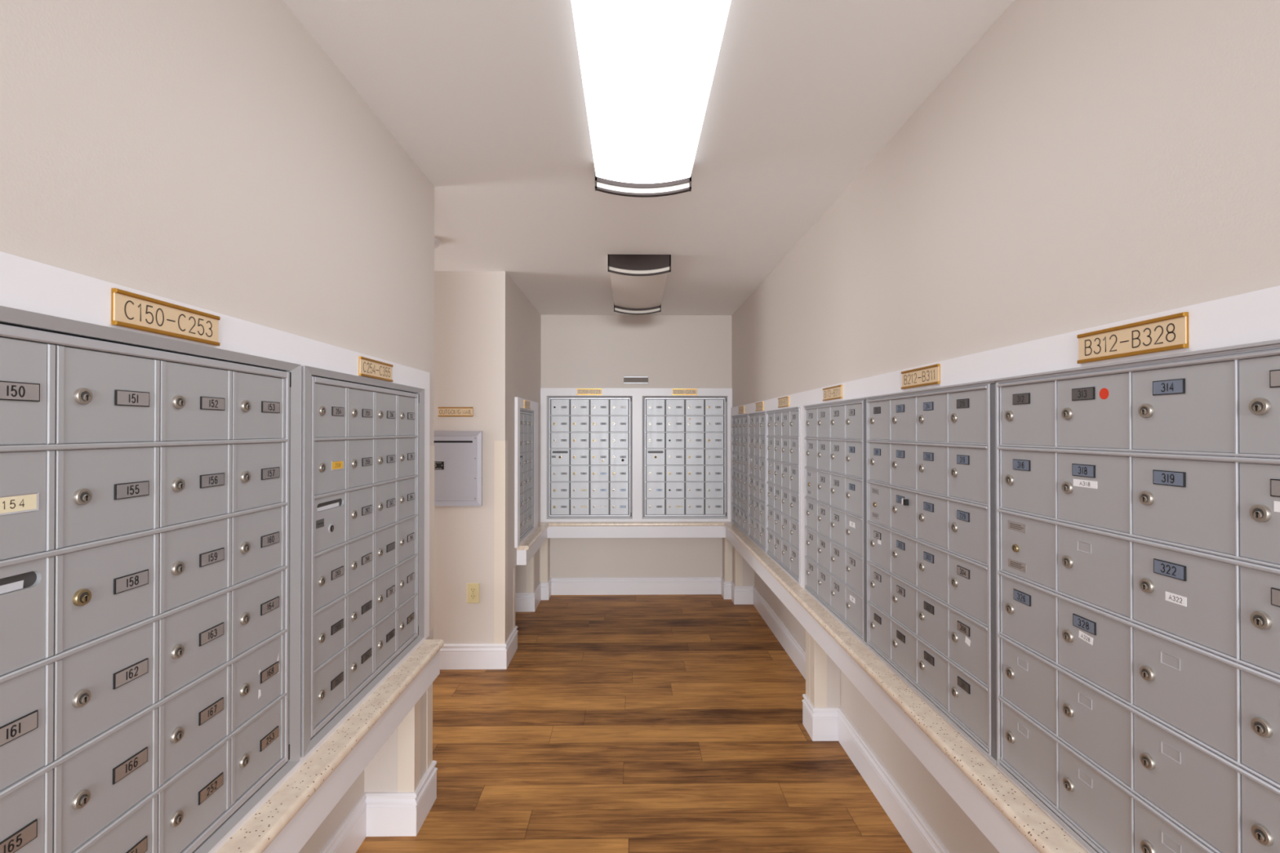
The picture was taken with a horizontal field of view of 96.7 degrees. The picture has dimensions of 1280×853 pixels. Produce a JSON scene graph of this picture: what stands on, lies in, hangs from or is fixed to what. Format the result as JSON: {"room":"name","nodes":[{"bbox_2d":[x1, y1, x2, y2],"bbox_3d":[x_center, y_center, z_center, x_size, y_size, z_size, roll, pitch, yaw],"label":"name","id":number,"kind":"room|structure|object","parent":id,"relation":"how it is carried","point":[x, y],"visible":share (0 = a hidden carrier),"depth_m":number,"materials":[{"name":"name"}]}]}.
{"room":"apartment mail room","nodes":[
{"label":"apartment mail room","id":0,"kind":"room"},
{"bbox_2d":[0,0,434,852],"bbox_3d":[-2.704,0.226,0.601,3.810,2.500,3.280,0,0,-1],"label":"wall","id":1,"kind":"structure","parent":0,"point":[212,155],"depth_m":1.08,"materials":[{"name":"beige paint"}]},
{"bbox_2d":[0,305,301,852],"bbox_3d":[-0.794,0.314,0.939,0.019,0.921,0.768,0,0,-1],"label":"mailbox unit","id":2,"kind":"object","parent":1,"relation":"attached to","point":[150,485],"visible":1,"depth_m":0.90,"materials":[{"name":"grey metal"}]},
{"bbox_2d":[111,288,220,346],"bbox_3d":[-0.788,-0.179,0.958,0.008,0.055,0.215,0,0,-1],"label":"sign","id":3,"kind":"object","parent":1,"relation":"attached to","point":[131,310],"visible":1,"depth_m":0.94,"materials":[{"name":"gold metal"}]},
{"bbox_2d":[0,251,430,852],"bbox_3d":[-0.793,0.289,0.612,0.012,1.010,3.150,0,0,-1],"label":"trim","id":4,"kind":"structure","parent":1,"relation":"attached to","point":[25,284],"depth_m":1.10,"materials":[{"name":"white paint"}]},
{"bbox_2d":[215,639,444,852],"bbox_3d":[-0.757,0.859,0.593,0.081,0.130,3.098,0,0,-1],"label":"stone ledge","id":5,"kind":"object","parent":1,"relation":"attached to","point":[289,818],"visible":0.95,"depth_m":1.39,"materials":[{"name":"beige stone"}]},
{"bbox_2d":[300,365,424,757],"bbox_3d":[-0.805,0.319,1.725,0.019,0.921,0.774,0,0,-1],"label":"bank","id":6,"kind":"object","parent":1,"relation":"attached to","point":[362,597],"visible":1,"depth_m":1.61,"materials":[{"name":"grey metal"}]},
{"bbox_2d":[358,355,393,382],"bbox_3d":[-0.799,-0.172,1.728,0.008,0.055,0.216,0,0,-1],"label":"sign","id":7,"kind":"object","parent":1,"relation":"attached to","point":[367,367],"visible":1,"depth_m":1.71,"materials":[{"name":"gold metal"}]},
{"bbox_2d":[320,760,437,852],"bbox_3d":[-2.674,1.400,0.627,3.772,0.152,3.246,0,0,-1],"label":"baseboard","id":8,"kind":"structure","parent":1,"relation":"attached to","point":[375,814],"depth_m":2.06,"materials":[{"name":"white paint"}]},
{"bbox_2d":[397,698,420,792],"bbox_3d":[-0.853,1.134,2.104,0.060,0.400,0.060,0,0,-1],"label":"trim","id":9,"kind":"structure","parent":1,"relation":"attached to","point":[409,730],"depth_m":2.07,"materials":[{"name":"beige paint"}]},
{"bbox_2d":[426,683,432,770],"bbox_3d":[-0.855,1.135,2.234,0.060,0.400,0.060,0,0,-1],"label":"trim","id":10,"kind":"structure","parent":1,"relation":"attached to","point":[429,691],"depth_m":2.23,"materials":[{"name":"beige"}]},
{"bbox_2d":[429,445,434,631],"bbox_3d":[-0.850,0.438,2.238,0.060,0.725,0.060,0,0,-1],"label":"trim","id":11,"kind":"structure","parent":1,"relation":"attached to","point":[431,447],"depth_m":2.23,"materials":[{"name":"beige paint"}]},
{"bbox_2d":[516,521,1088,852],"bbox_3d":[0.012,0.867,1.980,1.647,0.130,5.849,0,0,-1],"label":"stone ledge","id":12,"kind":"object","parent":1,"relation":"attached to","point":[1009,819],"visible":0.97,"depth_m":1.71,"materials":[{"name":"beige stone"}]},
{"bbox_2d":[433,271,541,644],"bbox_3d":[-2.755,0.248,4.425,3.815,2.500,1.870,0,0,-1],"label":"wall","id":13,"kind":"structure","parent":0,"point":[487,332],"depth_m":3.52,"materials":[{"name":"beige paint"}]},
{"bbox_2d":[438,407,473,416],"bbox_3d":[-1.138,-0.090,3.511,0.213,0.058,0.008,0,0,-1],"label":"sign","id":14,"kind":"object","parent":13,"relation":"attached to","point":[442,411],"visible":1,"depth_m":3.51,"materials":[{"name":"gold metal"}]},
{"bbox_2d":[433,431,482,506],"bbox_3d":[-1.254,0.258,3.500,0.560,0.462,0.022,0,0,-1],"label":"box","id":15,"kind":"object","parent":13,"relation":"attached to","point":[458,455],"visible":0.6,"depth_m":3.50,"materials":[{"name":"grey metal"}]},
{"bbox_2d":[466,582,479,603],"bbox_3d":[-1.029,1.028,3.506,0.076,0.122,0.008,0,0,-1],"label":"wall outlet","id":16,"kind":"object","parent":13,"relation":"attached to","point":[473,589],"visible":1,"depth_m":3.50,"materials":[{"name":"beige plastic"}]},
{"bbox_2d":[470,587,475,592],"bbox_3d":[-1.029,1.008,3.503,0.033,0.033,0.002,0,0,-1],"label":"socket","id":17,"kind":"object","parent":16,"relation":"attached to","point":[472,589],"depth_m":3.50,"materials":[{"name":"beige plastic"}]},
{"bbox_2d":[470,594,475,599],"bbox_3d":[-1.029,1.048,3.503,0.033,0.033,0.002,0,0,-1],"label":"socket","id":18,"kind":"object","parent":16,"relation":"attached to","point":[472,596],"depth_m":3.50,"materials":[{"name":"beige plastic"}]},
{"bbox_2d":[493,440,507,644],"bbox_3d":[-0.867,0.715,3.546,0.068,1.255,0.068,0,0,-1],"label":"trim","id":19,"kind":"structure","parent":13,"relation":"attached to","point":[500,447],"depth_m":3.51,"materials":[{"name":"beige paint"}]},
{"bbox_2d":[513,567,515,628],"bbox_3d":[-0.867,1.144,3.794,0.060,0.400,0.060,0,0,-1],"label":"trim","id":20,"kind":"structure","parent":13,"relation":"attached to","point":[514,569],"depth_m":3.80,"materials":[{"name":"beige paint"}]},
{"bbox_2d":[514,396,538,547],"bbox_3d":[-0.835,0.310,4.227,0.020,1.010,0.840,0,0,-1],"label":"trim","id":21,"kind":"structure","parent":13,"relation":"attached to","point":[519,402],"depth_m":3.87,"materials":[{"name":"white paint"}]},
{"bbox_2d":[520,408,533,541],"bbox_3d":[-0.834,0.333,4.169,0.019,0.916,0.560,0,0,-1],"label":"bank","id":22,"kind":"object","parent":13,"relation":"attached to","point":[526,416],"visible":0.96,"depth_m":4.19,"materials":[{"name":"grey metal"}]},
{"bbox_2d":[524,400,530,408],"bbox_3d":[-0.820,-0.159,4.140,0.008,0.055,0.215,0,0,-1],"label":"sign","id":23,"kind":"object","parent":13,"relation":"attached to","point":[526,403],"visible":1,"depth_m":4.12,"materials":[{"name":"gold metal"}]},
{"bbox_2d":[526,554,534,592],"bbox_3d":[-0.893,1.149,4.643,0.060,0.400,0.060,0,0,-1],"label":"trim","id":24,"kind":"structure","parent":13,"relation":"attached to","point":[531,565],"depth_m":4.61,"materials":[{"name":"beige paint"}]},
{"bbox_2d":[355,594,912,852],"bbox_3d":[-1.580,1.509,2.119,6.100,0.050,6.700,0,0,-1],"label":"floor","id":25,"kind":"structure","parent":0,"point":[664,723],"depth_m":2.64,"materials":[{"name":"brown wood"}]},
{"bbox_2d":[539,315,732,582],"bbox_3d":[-0.035,0.252,5.154,1.675,2.500,0.490,0,0,-1],"label":"wall","id":26,"kind":"structure","parent":0,"point":[578,351],"depth_m":4.92,"materials":[{"name":"beige paint"}]},
{"bbox_2d":[540,537,548,582],"bbox_3d":[-0.831,1.151,4.960,0.060,0.400,0.060,0,0,-1],"label":"trim","id":27,"kind":"structure","parent":26,"relation":"attached to","point":[544,547],"depth_m":4.93,"materials":[{"name":"beige paint"}]},
{"bbox_2d":[440,577,732,669],"bbox_3d":[-1.898,1.421,4.272,5.425,0.152,1.586,0,0,-1],"label":"baseboard","id":28,"kind":"structure","parent":26,"relation":"attached to","point":[578,585],"depth_m":5.07,"materials":[{"name":"white paint"}]},
{"bbox_2d":[576,388,602,395],"bbox_3d":[-0.435,-0.298,4.888,0.217,0.055,0.008,0,0,-1],"label":"sign","id":29,"kind":"object","parent":26,"relation":"attached to","point":[580,391],"visible":1,"depth_m":4.89,"materials":[{"name":"gold metal"}]},
{"bbox_2d":[546,395,632,519],"bbox_3d":[-0.433,0.266,4.894,0.736,1.060,0.017,0,0,-1],"label":"bank","id":30,"kind":"object","parent":26,"relation":"attached to","point":[589,438],"visible":1,"depth_m":4.89,"materials":[{"name":"grey metal"}]},
{"bbox_2d":[623,376,648,383],"bbox_3d":[-0.035,-0.401,4.908,0.212,0.062,0.008,0,0,-1],"label":"sign holder","id":31,"kind":"object","parent":26,"relation":"attached to","point":[627,380],"visible":1,"depth_m":4.91,"materials":[{"name":"grey metal"}]},
{"bbox_2d":[540,387,732,521],"bbox_3d":[-0.029,0.244,4.902,1.649,1.149,0.014,0,0,-1],"label":"trim","id":32,"kind":"structure","parent":26,"relation":"attached to","point":[637,393],"depth_m":4.89,"materials":[{"name":"white paint"}]},
{"bbox_2d":[642,395,727,519],"bbox_3d":[0.387,0.266,4.906,0.736,1.060,0.017,0,0,-1],"label":"bank","id":33,"kind":"object","parent":26,"relation":"attached to","point":[685,437],"visible":1,"depth_m":4.91,"materials":[{"name":"grey metal"}]},
{"bbox_2d":[672,388,697,395],"bbox_3d":[0.386,-0.298,4.900,0.215,0.055,0.008,0,0,-1],"label":"sign","id":34,"kind":"object","parent":26,"relation":"attached to","point":[675,391],"visible":1,"depth_m":4.90,"materials":[{"name":"gold metal"}]},
{"bbox_2d":[724,537,731,581],"bbox_3d":[0.769,1.151,4.983,0.060,0.400,0.060,0,0,-1],"label":"trim","id":35,"kind":"structure","parent":26,"relation":"attached to","point":[727,545],"depth_m":4.95,"materials":[{"name":"beige paint"}]},
{"bbox_2d":[283,0,1013,315],"bbox_3d":[-1.580,-1.012,2.134,6.100,0.106,6.700,0,0,-1],"label":"ceiling","id":36,"kind":"structure","parent":0,"point":[486,99],"depth_m":1.79,"materials":[{"name":"white paint"}]},
{"bbox_2d":[434,237,439,248],"bbox_3d":[-1.096,-0.940,2.920,0.132,0.040,0.132,0,0,-1],"label":"smoke detector","id":37,"kind":"object","parent":36,"relation":"attached to","point":[437,242],"visible":0.19,"depth_m":2.91,"materials":[{"name":"white paint"}]},
{"bbox_2d":[608,253,671,315],"bbox_3d":[-0.011,-0.899,3.719,0.352,0.117,1.093,0,0,-1],"label":"ceiling light","id":38,"kind":"object","parent":36,"relation":"attached to","point":[638,282],"visible":1,"depth_m":3.50,"materials":[{"name":"white"}]},
{"bbox_2d":[571,0,731,197],"bbox_3d":[0.020,-0.905,1.484,0.352,0.117,1.217,0,0,-1],"label":"ceiling light","id":39,"kind":"object","parent":36,"relation":"attached to","point":[647,67],"visible":1,"depth_m":1.49,"materials":[{"name":"white plastic"}]},
{"bbox_2d":[731,0,1279,852],"bbox_3d":[1.126,0.235,2.215,0.586,2.500,6.400,0,0,-1],"label":"wall","id":40,"kind":"structure","parent":0,"point":[1085,164],"depth_m":1.23,"materials":[{"name":"beige paint"}]},
{"bbox_2d":[733,547,742,586],"bbox_3d":[0.835,1.150,4.838,0.060,0.400,0.060,0,0,-1],"label":"trim","id":41,"kind":"structure","parent":40,"relation":"attached to","point":[737,557],"depth_m":4.81,"materials":[{"name":"beige paint"}]},
{"bbox_2d":[731,413,748,537],"bbox_3d":[0.789,0.357,4.479,0.024,0.898,0.668,0,0,-1],"label":"bank","id":42,"kind":"object","parent":40,"relation":"attached to","point":[740,423],"visible":0.98,"depth_m":4.44,"materials":[{"name":"grey metal"}]},
{"bbox_2d":[737,405,744,413],"bbox_3d":[0.786,-0.129,4.420,0.008,0.055,0.215,0,0,-1],"label":"sign","id":43,"kind":"object","parent":40,"relation":"attached to","point":[741,409],"visible":1,"depth_m":4.40,"materials":[{"name":"gold metal"}]},
{"bbox_2d":[747,411,766,553],"bbox_3d":[0.798,0.353,3.854,0.024,0.898,0.528,0,0,-1],"label":"bank","id":44,"kind":"object","parent":40,"relation":"attached to","point":[757,420],"visible":0.98,"depth_m":3.83,"materials":[{"name":"grey metal"}]},
{"bbox_2d":[755,401,763,411],"bbox_3d":[0.795,-0.133,3.790,0.008,0.055,0.215,0,0,-1],"label":"sign","id":45,"kind":"object","parent":40,"relation":"attached to","point":[759,406],"visible":1,"depth_m":3.78,"materials":[{"name":"gold metal"}]},
{"bbox_2d":[765,406,800,584],"bbox_3d":[0.807,0.350,3.221,0.024,0.898,0.695,0,0,-1],"label":"bank","id":46,"kind":"object","parent":40,"relation":"attached to","point":[783,425],"visible":1,"depth_m":3.14,"materials":[{"name":"grey metal"}]},
{"bbox_2d":[777,395,789,408],"bbox_3d":[0.803,-0.136,3.190,0.008,0.055,0.215,0,0,-1],"label":"sign","id":47,"kind":"object","parent":40,"relation":"attached to","point":[784,402],"visible":1,"depth_m":3.17,"materials":[{"name":"gold metal"}]},
{"bbox_2d":[805,630,809,700],"bbox_3d":[0.857,1.139,2.808,0.060,0.400,0.060,0,0,-1],"label":"trim","id":48,"kind":"structure","parent":40,"relation":"attached to","point":[807,635],"depth_m":2.80,"materials":[{"name":"beige paint"}]},
{"bbox_2d":[810,635,826,707],"bbox_3d":[0.858,1.138,2.734,0.060,0.400,0.060,0,0,-1],"label":"trim","id":49,"kind":"structure","parent":40,"relation":"attached to","point":[818,655],"depth_m":2.70,"materials":[{"name":"beige paint"}]},
{"bbox_2d":[822,384,842,400],"bbox_3d":[0.814,-0.141,2.413,0.008,0.055,0.220,0,0,-1],"label":"sign","id":50,"kind":"object","parent":40,"relation":"attached to","point":[833,393],"visible":1,"depth_m":2.40,"materials":[{"name":"gold metal"}]},
{"bbox_2d":[803,397,866,645],"bbox_3d":[0.818,0.345,2.420,0.024,0.898,0.731,0,0,-1],"label":"bank","id":51,"kind":"object","parent":40,"relation":"attached to","point":[835,432],"visible":0.99,"depth_m":2.35,"materials":[{"name":"grey metal"}]},
{"bbox_2d":[730,582,949,852],"bbox_3d":[0.915,1.408,2.005,0.184,0.152,5.900,0,0,-1],"label":"baseboard","id":52,"kind":"structure","parent":40,"relation":"attached to","point":[821,724],"depth_m":2.51,"materials":[{"name":"white paint"}]},
{"bbox_2d":[901,364,940,389],"bbox_3d":[0.825,-0.145,1.680,0.008,0.055,0.215,0,0,-1],"label":"sign","id":53,"kind":"object","parent":40,"relation":"attached to","point":[929,375],"visible":1,"depth_m":1.66,"materials":[{"name":"gold metal"}]},
{"bbox_2d":[865,379,996,765],"bbox_3d":[0.827,0.341,1.686,0.026,0.898,0.728,0,0,-1],"label":"mailbox unit","id":54,"kind":"object","parent":40,"relation":"attached to","point":[931,453],"visible":1,"depth_m":1.58,"materials":[{"name":"grey metal"}]},
{"bbox_2d":[730,285,1279,852],"bbox_3d":[0.830,0.312,1.983,0.012,0.980,5.846,0,0,-1],"label":"trim","id":55,"kind":"structure","parent":40,"relation":"attached to","point":[1252,317],"depth_m":1.17,"materials":[{"name":"white paint"}]},
{"bbox_2d":[1076,311,1188,364],"bbox_3d":[0.835,-0.147,0.976,0.008,0.055,0.210,0,0,-1],"label":"sign","id":56,"kind":"object","parent":40,"relation":"attached to","point":[1170,332],"visible":1,"depth_m":0.95,"materials":[{"name":"gold metal"}]},
{"bbox_2d":[993,338,1279,852],"bbox_3d":[0.839,0.336,0.967,0.024,0.898,0.708,0,0,-1],"label":"mailbox unit","id":57,"kind":"object","parent":40,"relation":"attached to","point":[1138,500],"visible":1,"depth_m":0.94,"materials":[{"name":"grey metal"}]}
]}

